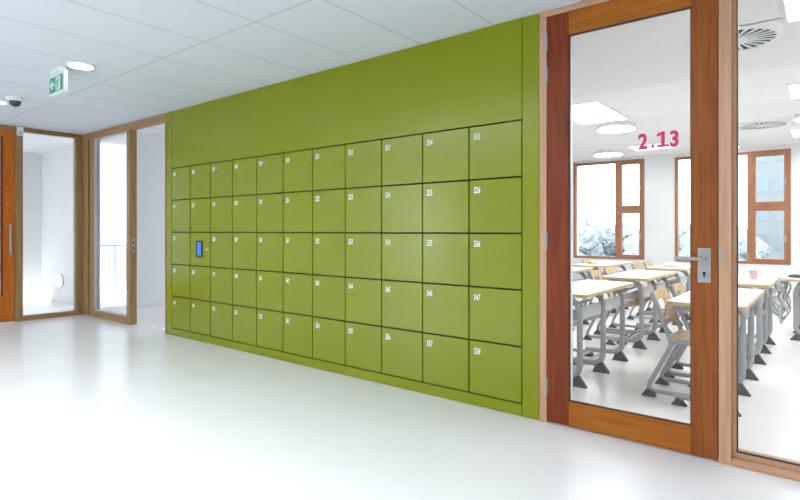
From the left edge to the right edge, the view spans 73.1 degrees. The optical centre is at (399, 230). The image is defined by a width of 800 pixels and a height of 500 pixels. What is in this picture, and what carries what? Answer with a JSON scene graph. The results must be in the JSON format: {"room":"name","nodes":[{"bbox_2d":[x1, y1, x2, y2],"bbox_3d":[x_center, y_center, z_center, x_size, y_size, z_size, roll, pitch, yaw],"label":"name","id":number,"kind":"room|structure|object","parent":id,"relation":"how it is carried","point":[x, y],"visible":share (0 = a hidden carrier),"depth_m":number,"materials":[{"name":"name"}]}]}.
{"room":"school corridor","nodes":[
{"label":"school corridor","id":0,"kind":"room"},
{"bbox_2d":[23,146,72,303],"bbox_3d":[-6.755,-0.028,8.125,1.700,2.692,3.050,0,0,39],"label":"wall","id":1,"kind":"structure","parent":0,"point":[47,177],"depth_m":9.41,"materials":[{"name":"white paint"}]},
{"bbox_2d":[137,132,164,307],"bbox_3d":[-2.875,-0.162,9.933,0.100,2.720,4.080,0,0,39],"label":"wall","id":2,"kind":"structure","parent":0,"point":[150,148],"depth_m":8.51,"materials":[{"name":"white paint"}]},
{"bbox_2d":[137,123,164,135],"bbox_3d":[-1.956,-1.562,8.800,5.950,0.080,4.700,0,0,39],"label":"ceiling","id":3,"kind":"structure","parent":0,"point":[159,130],"depth_m":8.20,"materials":[{"name":"white paint"}]},
{"bbox_2d":[196,36,572,399],"bbox_3d":[0.595,-0.202,6.718,4.615,2.800,4.765,0,0,39],"label":"wall","id":4,"kind":"structure","parent":0,"point":[572,36],"depth_m":3.80,"materials":[{"name":"white paint"}]},
{"bbox_2d":[83,113,166,333],"bbox_3d":[-3.603,-0.087,7.045,2.345,2.571,0.094,0,0,39],"label":"door frame","id":5,"kind":"structure","parent":4,"relation":"attached to","point":[109,154],"depth_m":7.24,"materials":[{"name":"brown wood"}]},
{"bbox_2d":[545,0,718,459],"bbox_3d":[1.272,-0.071,3.081,0.938,2.518,0.104,0,0,39],"label":"door","id":6,"kind":"structure","parent":4,"relation":"in","point":[699,437],"depth_m":2.99,"materials":[{"name":"brown"}]},
{"bbox_2d":[539,0,799,481],"bbox_3d":[1.878,-0.087,2.663,2.484,2.571,0.109,0,0,39],"label":"door frame","id":7,"kind":"structure","parent":4,"relation":"attached to","point":[730,454],"depth_m":2.77,"materials":[{"name":"brown wood"}]},
{"bbox_2d":[0,293,799,499],"bbox_3d":[-0.469,1.258,4.697,14.600,0.120,14.950,0,0,39],"label":"floor","id":8,"kind":"structure","parent":0,"point":[92,408],"depth_m":3.22,"materials":[{"name":"white"}]},
{"bbox_2d":[0,124,82,321],"bbox_3d":[-5.148,-0.087,7.062,0.090,2.571,1.997,0,0,39],"label":"door frame","id":9,"kind":"structure","parent":8,"relation":"on","point":[77,139],"depth_m":7.51,"materials":[{"name":"brown wood"}]},
{"bbox_2d":[0,129,14,322],"bbox_3d":[-5.371,-0.062,6.698,0.117,2.500,1.010,0,0,39],"label":"door","id":10,"kind":"structure","parent":9,"relation":"attached to","point":[7,137],"depth_m":7.04,"materials":[{"name":"orange wood"}]},
{"bbox_2d":[167,14,539,419],"bbox_3d":[-0.910,-0.088,4.852,4.596,2.566,0.027,0,0,39],"label":"surround","id":11,"kind":"object","parent":8,"relation":"on","point":[488,75],"visible":0.99,"depth_m":4.13,"materials":[{"name":"green paint"}]},
{"bbox_2d":[172,296,191,330],"bbox_3d":[-2.333,0.933,6.255,0.396,0.365,0.441,0,0,39],"label":"locker","id":12,"kind":"object","parent":11,"relation":"on","point":[180,305],"visible":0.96,"depth_m":6.07,"materials":[{"name":"green paint"}]},
{"bbox_2d":[172,264,191,297],"bbox_3d":[-2.333,0.567,6.255,0.396,0.365,0.441,0,0,39],"label":"locker","id":13,"kind":"object","parent":12,"relation":"on","point":[180,273],"visible":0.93,"depth_m":6.07,"materials":[{"name":"green paint"}]},
{"bbox_2d":[172,232,191,264],"bbox_3d":[-2.333,0.201,6.255,0.396,0.365,0.441,0,0,39],"label":"locker","id":14,"kind":"object","parent":13,"relation":"on","point":[180,240],"visible":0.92,"depth_m":6.08,"materials":[{"name":"green paint"}]},
{"bbox_2d":[172,199,191,231],"bbox_3d":[-2.333,-0.166,6.255,0.396,0.365,0.441,0,0,39],"label":"locker","id":15,"kind":"object","parent":14,"relation":"on","point":[180,208],"visible":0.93,"depth_m":6.07,"materials":[{"name":"metal"}]},
{"bbox_2d":[172,166,190,199],"bbox_3d":[-2.333,-0.532,6.255,0.396,0.365,0.441,0,0,39],"label":"locker","id":16,"kind":"object","parent":15,"relation":"on","point":[180,176],"visible":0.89,"depth_m":6.07,"materials":[{"name":"green paint"}]},
{"bbox_2d":[190,298,211,335],"bbox_3d":[-2.023,0.933,6.006,0.396,0.365,0.441,0,0,39],"label":"locker","id":17,"kind":"object","parent":11,"relation":"on","point":[200,310],"visible":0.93,"depth_m":5.83,"materials":[{"name":"metal"}]},
{"bbox_2d":[190,265,210,300],"bbox_3d":[-2.023,0.567,6.006,0.396,0.365,0.441,0,0,39],"label":"locker","id":18,"kind":"object","parent":17,"relation":"on","point":[200,276],"visible":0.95,"depth_m":5.83,"materials":[{"name":"metal"}]},
{"bbox_2d":[190,232,211,266],"bbox_3d":[-2.024,0.201,6.006,0.396,0.365,0.442,0,0,39],"label":"locker","id":19,"kind":"object","parent":18,"relation":"on","point":[205,237],"visible":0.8,"depth_m":5.82,"materials":[{"name":"green paint"}]},
{"bbox_2d":[190,198,210,231],"bbox_3d":[-2.023,-0.166,6.006,0.396,0.365,0.441,0,0,39],"label":"locker","id":20,"kind":"object","parent":19,"relation":"on","point":[200,209],"visible":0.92,"depth_m":5.83,"materials":[{"name":"green paint"}]},
{"bbox_2d":[190,164,211,198],"bbox_3d":[-2.023,-0.532,6.006,0.396,0.365,0.441,0,0,39],"label":"locker","id":21,"kind":"object","parent":20,"relation":"on","point":[200,175],"visible":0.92,"depth_m":5.83,"materials":[{"name":"green paint"}]},
{"bbox_2d":[211,301,233,339],"bbox_3d":[-1.713,0.933,5.758,0.396,0.365,0.441,0,0,39],"label":"locker","id":22,"kind":"object","parent":11,"relation":"on","point":[221,313],"visible":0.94,"depth_m":5.57,"materials":[{"name":"metal"}]},
{"bbox_2d":[211,267,234,303],"bbox_3d":[-1.713,0.567,5.758,0.396,0.365,0.441,0,0,39],"label":"locker","id":23,"kind":"object","parent":22,"relation":"on","point":[221,278],"visible":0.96,"depth_m":5.57,"materials":[{"name":"metal"}]},
{"bbox_2d":[211,232,233,267],"bbox_3d":[-1.713,0.201,5.758,0.396,0.365,0.441,0,0,39],"label":"locker","id":24,"kind":"object","parent":23,"relation":"on","point":[221,242],"visible":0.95,"depth_m":5.58,"materials":[{"name":"green paint"}]},
{"bbox_2d":[211,196,233,231],"bbox_3d":[-1.713,-0.166,5.758,0.396,0.365,0.441,0,0,39],"label":"locker","id":25,"kind":"object","parent":24,"relation":"on","point":[221,207],"visible":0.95,"depth_m":5.57,"materials":[{"name":"green paint"}]},
{"bbox_2d":[211,161,232,197],"bbox_3d":[-1.713,-0.532,5.758,0.396,0.365,0.441,0,0,39],"label":"locker","id":26,"kind":"object","parent":25,"relation":"on","point":[221,172],"visible":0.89,"depth_m":5.58,"materials":[{"name":"metal"}]},
{"bbox_2d":[233,305,257,345],"bbox_3d":[-1.403,0.933,5.510,0.396,0.365,0.441,0,0,39],"label":"locker","id":27,"kind":"object","parent":11,"relation":"on","point":[244,317],"visible":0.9,"depth_m":5.33,"materials":[{"name":"metal"}]},
{"bbox_2d":[233,269,257,307],"bbox_3d":[-1.403,0.567,5.510,0.396,0.365,0.441,0,0,39],"label":"locker","id":28,"kind":"object","parent":27,"relation":"on","point":[244,280],"visible":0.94,"depth_m":5.33,"materials":[{"name":"metal"}]},
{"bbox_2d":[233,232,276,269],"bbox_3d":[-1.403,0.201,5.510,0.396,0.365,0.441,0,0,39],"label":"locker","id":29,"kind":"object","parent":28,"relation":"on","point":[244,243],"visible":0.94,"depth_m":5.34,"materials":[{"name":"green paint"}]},
{"bbox_2d":[233,195,256,231],"bbox_3d":[-1.403,-0.166,5.510,0.396,0.365,0.441,0,0,39],"label":"locker","id":30,"kind":"object","parent":29,"relation":"on","point":[244,207],"visible":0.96,"depth_m":5.33,"materials":[{"name":"green paint"}]},
{"bbox_2d":[233,157,257,195],"bbox_3d":[-1.403,-0.532,5.510,0.396,0.365,0.441,0,0,39],"label":"locker","id":31,"kind":"object","parent":30,"relation":"on","point":[244,170],"visible":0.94,"depth_m":5.33,"materials":[{"name":"metal"}]},
{"bbox_2d":[257,308,284,350],"bbox_3d":[-1.093,0.933,5.262,0.396,0.365,0.441,0,0,39],"label":"locker","id":32,"kind":"object","parent":11,"relation":"on","point":[270,323],"visible":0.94,"depth_m":5.08,"materials":[{"name":"metal"}]},
{"bbox_2d":[257,270,284,311],"bbox_3d":[-1.093,0.567,5.262,0.396,0.365,0.441,0,0,39],"label":"locker","id":33,"kind":"object","parent":32,"relation":"on","point":[270,284],"visible":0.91,"depth_m":5.08,"materials":[{"name":"metal"}]},
{"bbox_2d":[257,232,283,271],"bbox_3d":[-1.093,0.201,5.262,0.396,0.365,0.441,0,0,39],"label":"locker","id":34,"kind":"object","parent":33,"relation":"on","point":[270,246],"visible":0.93,"depth_m":5.08,"materials":[{"name":"green paint"}]},
{"bbox_2d":[257,193,284,232],"bbox_3d":[-1.093,-0.166,5.262,0.396,0.365,0.441,0,0,39],"label":"locker","id":35,"kind":"object","parent":34,"relation":"on","point":[270,207],"visible":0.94,"depth_m":5.08,"materials":[{"name":"green paint"}]},
{"bbox_2d":[257,153,284,194],"bbox_3d":[-1.093,-0.532,5.262,0.396,0.365,0.441,0,0,39],"label":"locker","id":36,"kind":"object","parent":35,"relation":"on","point":[270,169],"visible":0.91,"depth_m":5.08,"materials":[{"name":"metal"}]},
{"bbox_2d":[284,312,313,357],"bbox_3d":[-0.783,0.933,5.014,0.396,0.365,0.441,0,0,39],"label":"locker","id":37,"kind":"object","parent":11,"relation":"on","point":[298,328],"visible":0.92,"depth_m":4.83,"materials":[{"name":"metal"}]},
{"bbox_2d":[284,272,314,315],"bbox_3d":[-0.783,0.567,5.014,0.396,0.365,0.441,0,0,39],"label":"locker","id":38,"kind":"object","parent":37,"relation":"on","point":[298,287],"visible":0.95,"depth_m":4.83,"materials":[{"name":"metal"}]},
{"bbox_2d":[284,233,312,273],"bbox_3d":[-0.783,0.201,5.014,0.396,0.365,0.441,0,0,39],"label":"locker","id":39,"kind":"object","parent":38,"relation":"on","point":[298,247],"visible":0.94,"depth_m":4.83,"materials":[{"name":"green paint"}]},
{"bbox_2d":[284,191,313,232],"bbox_3d":[-0.783,-0.166,5.014,0.396,0.365,0.441,0,0,39],"label":"locker","id":40,"kind":"object","parent":39,"relation":"on","point":[298,206],"visible":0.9,"depth_m":4.83,"materials":[{"name":"green paint"}]},
{"bbox_2d":[284,149,313,192],"bbox_3d":[-0.783,-0.532,5.014,0.396,0.365,0.441,0,0,39],"label":"locker","id":41,"kind":"object","parent":40,"relation":"on","point":[298,166],"visible":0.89,"depth_m":4.83,"materials":[{"name":"metal"}]},
{"bbox_2d":[313,316,346,364],"bbox_3d":[-0.473,0.933,4.766,0.396,0.365,0.441,0,0,39],"label":"locker","id":42,"kind":"object","parent":11,"relation":"on","point":[329,335],"visible":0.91,"depth_m":4.59,"materials":[{"name":"metal"}]},
{"bbox_2d":[313,274,346,320],"bbox_3d":[-0.473,0.567,4.766,0.396,0.365,0.441,0,0,39],"label":"locker","id":43,"kind":"object","parent":42,"relation":"on","point":[329,292],"visible":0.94,"depth_m":4.59,"materials":[{"name":"metal"}]},
{"bbox_2d":[313,233,346,276],"bbox_3d":[-0.473,0.201,4.766,0.396,0.365,0.441,0,0,39],"label":"locker","id":44,"kind":"object","parent":43,"relation":"on","point":[329,249],"visible":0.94,"depth_m":4.59,"materials":[{"name":"green paint"}]},
{"bbox_2d":[313,189,346,232],"bbox_3d":[-0.473,-0.166,4.766,0.396,0.365,0.441,0,0,39],"label":"locker","id":45,"kind":"object","parent":44,"relation":"on","point":[329,206],"visible":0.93,"depth_m":4.59,"materials":[{"name":"green paint"}]},
{"bbox_2d":[313,145,346,190],"bbox_3d":[-0.473,-0.532,4.766,0.396,0.365,0.441,0,0,39],"label":"locker","id":46,"kind":"object","parent":45,"relation":"on","point":[329,163],"visible":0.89,"depth_m":4.59,"materials":[{"name":"metal"}]},
{"bbox_2d":[346,321,382,371],"bbox_3d":[-0.163,0.933,4.518,0.396,0.365,0.441,0,0,39],"label":"locker","id":47,"kind":"object","parent":11,"relation":"on","point":[363,341],"visible":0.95,"depth_m":4.33,"materials":[{"name":"metal"}]},
{"bbox_2d":[346,277,382,325],"bbox_3d":[-0.163,0.567,4.518,0.396,0.365,0.441,0,0,39],"label":"locker","id":48,"kind":"object","parent":47,"relation":"on","point":[363,295],"visible":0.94,"depth_m":4.33,"materials":[{"name":"metal"}]},
{"bbox_2d":[346,233,382,278],"bbox_3d":[-0.163,0.201,4.518,0.396,0.365,0.441,0,0,39],"label":"locker","id":49,"kind":"object","parent":48,"relation":"on","point":[363,250],"visible":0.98,"depth_m":4.33,"materials":[{"name":"metal"}]},
{"bbox_2d":[346,186,382,232],"bbox_3d":[-0.163,-0.166,4.518,0.396,0.365,0.441,0,0,39],"label":"locker","id":50,"kind":"object","parent":49,"relation":"on","point":[363,205],"visible":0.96,"depth_m":4.33,"materials":[{"name":"green paint"}]},
{"bbox_2d":[346,140,382,188],"bbox_3d":[-0.163,-0.532,4.518,0.396,0.365,0.441,0,0,39],"label":"locker","id":51,"kind":"object","parent":50,"relation":"on","point":[363,160],"visible":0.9,"depth_m":4.33,"materials":[{"name":"metal"}]},
{"bbox_2d":[382,326,423,380],"bbox_3d":[0.148,0.933,4.270,0.396,0.365,0.441,0,0,39],"label":"locker","id":52,"kind":"object","parent":11,"relation":"on","point":[402,349],"visible":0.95,"depth_m":4.09,"materials":[{"name":"green paint"}]},
{"bbox_2d":[382,280,423,331],"bbox_3d":[0.148,0.567,4.270,0.396,0.365,0.441,0,0,39],"label":"locker","id":53,"kind":"object","parent":52,"relation":"on","point":[402,301],"visible":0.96,"depth_m":4.09,"materials":[{"name":"green paint"}]},
{"bbox_2d":[382,233,423,281],"bbox_3d":[0.148,0.201,4.270,0.396,0.365,0.441,0,0,39],"label":"locker","id":54,"kind":"object","parent":53,"relation":"on","point":[402,253],"visible":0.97,"depth_m":4.09,"materials":[{"name":"green paint"}]},
{"bbox_2d":[382,184,423,232],"bbox_3d":[0.148,-0.166,4.270,0.396,0.365,0.441,0,0,39],"label":"locker","id":55,"kind":"object","parent":54,"relation":"on","point":[402,205],"visible":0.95,"depth_m":4.09,"materials":[{"name":"green paint"}]},
{"bbox_2d":[382,134,424,185],"bbox_3d":[0.148,-0.532,4.270,0.396,0.365,0.441,0,0,39],"label":"locker","id":56,"kind":"object","parent":55,"relation":"on","point":[402,157],"visible":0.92,"depth_m":4.09,"materials":[{"name":"metal"}]},
{"bbox_2d":[423,332,470,390],"bbox_3d":[0.458,0.933,4.022,0.396,0.365,0.441,0,0,39],"label":"locker","id":57,"kind":"object","parent":11,"relation":"on","point":[446,359],"visible":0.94,"depth_m":3.84,"materials":[{"name":"metal"}]},
{"bbox_2d":[423,283,470,338],"bbox_3d":[0.458,0.567,4.022,0.396,0.365,0.441,0,0,39],"label":"locker","id":58,"kind":"object","parent":57,"relation":"on","point":[446,307],"visible":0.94,"depth_m":3.84,"materials":[{"name":"metal"}]},
{"bbox_2d":[423,233,470,285],"bbox_3d":[0.458,0.201,4.022,0.396,0.365,0.441,0,0,39],"label":"locker","id":59,"kind":"object","parent":58,"relation":"on","point":[446,256],"visible":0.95,"depth_m":3.84,"materials":[{"name":"metal"}]},
{"bbox_2d":[423,180,470,232],"bbox_3d":[0.458,-0.166,4.022,0.396,0.365,0.441,0,0,39],"label":"locker","id":60,"kind":"object","parent":59,"relation":"on","point":[446,205],"visible":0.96,"depth_m":3.84,"materials":[{"name":"green paint"}]},
{"bbox_2d":[423,128,470,182],"bbox_3d":[0.458,-0.532,4.022,0.396,0.365,0.441,0,0,39],"label":"locker","id":61,"kind":"object","parent":60,"relation":"on","point":[446,154],"visible":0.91,"depth_m":3.84,"materials":[{"name":"metal"}]},
{"bbox_2d":[470,339,521,402],"bbox_3d":[0.768,0.933,3.773,0.396,0.365,0.441,0,0,39],"label":"locker","id":62,"kind":"object","parent":11,"relation":"on","point":[495,368],"visible":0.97,"depth_m":3.59,"materials":[{"name":"metal"}]},
{"bbox_2d":[470,286,521,345],"bbox_3d":[0.768,0.567,3.773,0.396,0.365,0.441,0,0,39],"label":"locker","id":63,"kind":"object","parent":62,"relation":"on","point":[495,313],"visible":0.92,"depth_m":3.59,"materials":[{"name":"green paint"}]},
{"bbox_2d":[470,233,521,289],"bbox_3d":[0.768,0.201,3.773,0.396,0.365,0.441,0,0,39],"label":"locker","id":64,"kind":"object","parent":63,"relation":"on","point":[495,258],"visible":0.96,"depth_m":3.59,"materials":[{"name":"metal"}]},
{"bbox_2d":[470,177,521,232],"bbox_3d":[0.768,-0.166,3.773,0.396,0.365,0.441,0,0,39],"label":"locker","id":65,"kind":"object","parent":64,"relation":"on","point":[495,204],"visible":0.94,"depth_m":3.59,"materials":[{"name":"green paint"}]},
{"bbox_2d":[470,121,521,179],"bbox_3d":[0.768,-0.532,3.773,0.396,0.365,0.441,0,0,39],"label":"locker","id":66,"kind":"object","parent":65,"relation":"on","point":[495,149],"visible":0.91,"depth_m":3.59,"materials":[{"name":"metal"}]},
{"bbox_2d":[573,267,592,330],"bbox_3d":[1.919,0.837,6.577,0.460,0.722,1.270,0,0,39],"label":"school desk","id":67,"kind":"object","parent":8,"relation":"on","point":[580,270],"visible":0.17,"depth_m":6.84,"materials":[{"name":"laminate"}]},
{"bbox_2d":[573,261,631,317],"bbox_3d":[2.994,0.837,7.920,0.460,0.722,1.270,0,0,39],"label":"school desk","id":68,"kind":"object","parent":8,"relation":"on","point":[600,264],"visible":0.27,"depth_m":7.76,"materials":[{"name":"brown wood"}]},
{"bbox_2d":[586,273,612,279],"bbox_3d":[2.838,0.648,7.725,0.261,0.100,0.504,0,0,39],"label":"tray","id":69,"kind":"object","parent":68,"relation":"on","point":[596,278],"depth_m":7.71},
{"bbox_2d":[573,280,633,388],"bbox_3d":[1.595,0.837,4.635,0.460,0.722,1.270,0,0,39],"label":"school desk","id":70,"kind":"object","parent":8,"relation":"on","point":[582,288],"visible":0.84,"depth_m":4.55,"materials":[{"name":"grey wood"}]},
{"bbox_2d":[573,302,600,320],"bbox_3d":[1.439,0.648,4.439,0.261,0.100,0.504,0,0,39],"label":"tray","id":71,"kind":"object","parent":70,"relation":"on","point":[594,309],"depth_m":4.37,"materials":[{"name":"metal"}]},
{"bbox_2d":[573,296,620,310],"bbox_3d":[1.774,0.648,4.859,0.261,0.100,0.499,0,0,39],"label":"tray","id":72,"kind":"object","parent":70,"relation":"on","point":[615,302],"depth_m":4.83,"materials":[{"name":"metal"}]},
{"bbox_2d":[583,269,644,344],"bbox_3d":[2.357,0.820,5.952,0.560,0.756,0.416,0,0,36],"label":"chair","id":73,"kind":"object","parent":8,"relation":"on","point":[628,302],"visible":0.53,"depth_m":5.94,"materials":[{"name":"brown wood"}]},
{"bbox_2d":[603,267,651,335],"bbox_3d":[2.691,0.820,6.389,0.560,0.756,0.416,0,0,39],"label":"chair","id":74,"kind":"object","parent":8,"relation":"on","point":[613,270],"visible":0.28,"depth_m":6.50,"materials":[{"name":"brown wood"}]},
{"bbox_2d":[602,270,675,349],"bbox_3d":[2.669,0.837,5.978,0.460,0.722,1.270,0,0,39],"label":"school desk","id":75,"kind":"object","parent":8,"relation":"on","point":[650,276],"visible":0.87,"depth_m":5.74,"materials":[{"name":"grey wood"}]},
{"bbox_2d":[615,285,653,298],"bbox_3d":[2.513,0.648,5.782,0.261,0.100,0.504,0,0,39],"label":"tray","id":76,"kind":"object","parent":75,"relation":"on","point":[646,292],"depth_m":5.69,"materials":[{"name":"metal"}]},
{"bbox_2d":[630,282,665,292],"bbox_3d":[2.849,0.648,6.202,0.261,0.100,0.499,0,0,39],"label":"tray","id":77,"kind":"object","parent":75,"relation":"on","point":[662,285],"depth_m":6.12,"materials":[{"name":"metal"}]},
{"bbox_2d":[627,262,670,322],"bbox_3d":[3.413,0.820,7.299,0.560,0.756,0.416,0,0,40],"label":"chair","id":78,"kind":"object","parent":8,"relation":"on","point":[634,265],"visible":0.28,"depth_m":7.30,"materials":[{"name":"brown wood"}]},
{"bbox_2d":[643,261,685,312],"bbox_3d":[3.766,0.820,7.742,0.560,0.756,0.416,0,0,37],"label":"chair","id":79,"kind":"object","parent":8,"relation":"on","point":[649,309],"visible":0.27,"depth_m":7.90,"materials":[{"name":"brown wood"}]},
{"bbox_2d":[641,288,689,396],"bbox_3d":[2.107,0.820,3.930,0.560,0.756,0.416,0,0,39],"label":"chair","id":80,"kind":"object","parent":8,"relation":"on","point":[681,335],"visible":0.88,"depth_m":3.92,"materials":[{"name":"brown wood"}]},
{"bbox_2d":[646,263,689,325],"bbox_3d":[3.744,0.837,7.321,0.460,0.722,1.270,0,0,39],"label":"school desk","id":81,"kind":"object","parent":8,"relation":"on","point":[684,268],"visible":0.46,"depth_m":7.03,"materials":[{"name":"laminate"}]},
{"bbox_2d":[656,275,686,284],"bbox_3d":[3.588,0.648,7.125,0.261,0.100,0.504,0,0,39],"label":"tray","id":82,"kind":"object","parent":81,"relation":"on","point":[683,279],"depth_m":7.07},
{"bbox_2d":[666,274,689,281],"bbox_3d":[3.924,0.648,7.545,0.261,0.100,0.499,0,0,39],"label":"tray","id":83,"kind":"object","parent":81,"relation":"on","point":[688,275],"depth_m":7.37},
{"bbox_2d":[664,282,746,377],"bbox_3d":[2.479,0.820,4.405,0.560,0.756,0.416,0,0,37],"label":"chair","id":84,"kind":"object","parent":8,"relation":"on","point":[674,288],"visible":0.41,"depth_m":4.38,"materials":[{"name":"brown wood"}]},
{"bbox_2d":[667,288,764,416],"bbox_3d":[2.375,0.837,4.010,0.460,0.722,1.270,0,0,39],"label":"school desk","id":85,"kind":"object","parent":8,"relation":"on","point":[747,298],"visible":0.48,"depth_m":3.92,"materials":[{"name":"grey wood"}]},
{"bbox_2d":[686,313,740,332],"bbox_3d":[2.220,0.648,3.814,0.261,0.100,0.504,0,0,39],"label":"tray","id":86,"kind":"object","parent":85,"relation":"on","point":[739,314],"depth_m":3.85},
{"bbox_2d":[738,274,780,364],"bbox_3d":[3.450,0.837,5.353,0.460,0.722,1.270,0,0,39],"label":"school desk","id":87,"kind":"object","parent":8,"relation":"on","point":[764,323],"visible":0.66,"depth_m":5.25,"materials":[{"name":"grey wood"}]},
{"bbox_2d":[785,272,799,340],"bbox_3d":[4.780,0.862,6.248,0.460,0.672,1.270,0,0,39],"label":"school desk","id":88,"kind":"object","parent":8,"relation":"on","point":[796,292],"visible":0.94,"depth_m":5.89,"materials":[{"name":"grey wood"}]},
{"bbox_2d":[772,277,790,323],"bbox_3d":[4.398,0.808,6.265,0.232,0.549,0.160,0,0,39],"label":"cable bundle","id":89,"kind":"object","parent":88,"relation":"hanging from","point":[778,311],"visible":0.8,"depth_m":6.23,"materials":[{"name":"white plastic"}]},
{"bbox_2d":[0,0,799,161],"bbox_3d":[-0.703,-1.424,4.884,15.200,0.100,14.950,0,0,39],"label":"ceiling","id":90,"kind":"structure","parent":0,"point":[150,58],"depth_m":4.23,"materials":[{"name":"tile"}]},
{"bbox_2d":[5,95,24,106],"bbox_3d":[-3.970,-1.332,5.571,0.170,0.110,0.170,0,0,39],"label":"dome camera","id":91,"kind":"object","parent":90,"relation":"attached to","point":[15,101],"visible":1,"depth_m":5.53,"materials":[{"name":"white plastic"}]},
{"bbox_2d":[49,66,67,97],"bbox_3d":[-2.898,-1.264,4.579,0.334,0.219,0.050,0,0,39],"label":"exit sign","id":92,"kind":"object","parent":90,"relation":"hanging from","point":[58,82],"visible":1,"depth_m":4.53,"materials":[{"name":"white"}]},
{"bbox_2d":[66,61,95,69],"bbox_3d":[-2.653,-1.369,4.491,0.216,0.011,0.216,0,0,39],"label":"recessed light","id":93,"kind":"object","parent":90,"relation":"in","point":[73,64],"visible":1,"depth_m":4.46,"materials":[{"name":"white plastic"}]},
{"bbox_2d":[69,63,92,69],"bbox_3d":[-2.653,-1.365,4.491,0.176,0.003,0.176,0,0,39],"label":"diffuser","id":94,"kind":"object","parent":93,"relation":"attached to","point":[82,66],"depth_m":4.48,"materials":[{"name":"white"}]},
{"bbox_2d":[573,101,628,124],"bbox_3d":[2.215,-1.367,6.315,0.570,0.011,1.130,0,0,39],"label":"recessed light","id":95,"kind":"object","parent":90,"relation":"in","point":[591,112],"visible":0.69,"depth_m":6.29,"materials":[{"name":"white plastic"}]},
{"bbox_2d":[593,150,622,156],"bbox_3d":[3.628,-1.345,9.417,0.480,0.056,0.480,0,0,39],"label":"ceiling lamp","id":96,"kind":"object","parent":90,"relation":"attached to","point":[604,153],"visible":1,"depth_m":9.28,"materials":[{"name":"white plastic"}]},
{"bbox_2d":[597,122,635,132],"bbox_3d":[2.824,-1.345,7.051,0.470,0.056,0.470,0,0,39],"label":"ceiling lamp","id":97,"kind":"object","parent":90,"relation":"attached to","point":[615,127],"visible":1,"depth_m":6.94,"materials":[{"name":"white plastic"}]},
{"bbox_2d":[598,126,634,132],"bbox_3d":[2.824,-1.319,7.051,0.450,0.005,0.450,0,0,39],"label":"diffuser","id":98,"kind":"object","parent":97,"relation":"attached to","point":[604,129],"depth_m":7.03,"materials":[{"name":"white"}]},
{"bbox_2d":[626,142,675,150],"bbox_3d":[4.100,-1.367,8.822,0.620,0.011,0.600,0,0,39],"label":"recessed light","id":99,"kind":"object","parent":90,"relation":"in","point":[635,147],"visible":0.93,"depth_m":8.87,"materials":[{"name":"white plastic"}]},
{"bbox_2d":[679,18,786,52],"bbox_3d":[2.409,-1.366,3.900,0.600,0.014,0.600,0,0,39],"label":"ceiling vent","id":100,"kind":"object","parent":90,"relation":"in","point":[749,36],"visible":0.48,"depth_m":3.79,"materials":[{"name":"white plastic"}]},
{"bbox_2d":[738,119,792,130],"bbox_3d":[4.713,-1.366,7.012,0.600,0.014,0.600,0,0,39],"label":"ceiling vent","id":101,"kind":"object","parent":90,"relation":"in","point":[784,122],"visible":0.98,"depth_m":6.97,"materials":[{"name":"white plastic"}]},
{"bbox_2d":[781,0,799,23],"bbox_3d":[2.816,-1.367,2.940,1.195,0.011,0.610,0,0,39],"label":"recessed light","id":102,"kind":"object","parent":90,"relation":"in","point":[791,8],"visible":1,"depth_m":3.35,"materials":[{"name":"white plastic"}]},
{"bbox_2d":[786,83,799,98],"bbox_3d":[4.303,-1.367,4.958,1.195,0.011,0.640,0,0,39],"label":"recessed light","id":103,"kind":"object","parent":90,"relation":"in","point":[793,89],"visible":1,"depth_m":5.26,"materials":[{"name":"white plastic"}]},
{"bbox_2d":[573,144,799,305],"bbox_3d":[6.680,-0.088,8.390,8.050,2.572,0.250,0,0,39],"label":"wall","id":104,"kind":"structure","parent":0,"point":[659,170],"depth_m":9.74,"materials":[{"name":"white paint"}]},
{"bbox_2d":[574,159,643,259],"bbox_3d":[3.997,-0.397,10.385,1.328,1.870,0.127,0,0,39],"label":"window","id":105,"kind":"structure","parent":104,"relation":"in","point":[620,209],"depth_m":10.22,"materials":[{"name":"brown wood"}]},
{"bbox_2d":[675,149,790,264],"bbox_3d":[5.572,-0.380,9.126,1.680,1.855,0.127,0,0,39],"label":"window","id":106,"kind":"structure","parent":104,"relation":"in","point":[753,206],"depth_m":8.87,"materials":[{"name":"brown wood"}]},
{"label":"outside","id":107,"kind":"structure","parent":0,"visible":0},
{"bbox_3d":[69.341,8.298,118.692,280.000,0.200,248.000,0,0,39],"label":"ground","id":108,"kind":"structure","parent":107,"visible":0},
{"bbox_2d":[578,213,605,255],"bbox_3d":[14.692,3.299,44.715,3.996,9.799,4.697,0,0,39],"label":"tree","id":109,"kind":"object","parent":108,"relation":"on","point":[588,238],"visible":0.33,"depth_m":43.19,"materials":[{"name":"white plant"}]},
{"bbox_2d":[596,222,638,255],"bbox_3d":[18.956,3.685,45.751,4.796,9.026,3.759,0,0,39],"label":"tree","id":110,"kind":"object","parent":108,"relation":"on","point":[606,233],"visible":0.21,"depth_m":45.04,"materials":[{"name":"white plant"}]},
{"bbox_2d":[623,233,638,254],"bbox_3d":[18.406,4.012,41.124,3.778,8.372,3.646,0,0,39],"label":"tree","id":111,"kind":"object","parent":108,"relation":"on","point":[631,244],"visible":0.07,"depth_m":40.47,"materials":[{"name":"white plant"}]},
{"bbox_2d":[679,232,689,256],"bbox_3d":[21.670,4.102,39.674,4.423,8.191,4.319,0,0,39],"label":"tree","id":112,"kind":"object","parent":108,"relation":"on","point":[684,245],"visible":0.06,"depth_m":39.22,"materials":[{"name":"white plant"}]},
{"bbox_2d":[738,227,769,260],"bbox_3d":[27.414,3.923,43.635,4.633,8.551,4.652,0,0,39],"label":"tree","id":113,"kind":"object","parent":108,"relation":"on","point":[762,249],"visible":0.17,"depth_m":41.72,"materials":[{"name":"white plant"}]},
{"bbox_2d":[756,155,783,258],"bbox_3d":[48.873,-4.802,46.684,30.000,26.000,14.030,0,0,39],"label":"apartment building","id":114,"kind":"structure","parent":108,"relation":"on","point":[769,169],"depth_m":49.56,"materials":[{"name":"white"}]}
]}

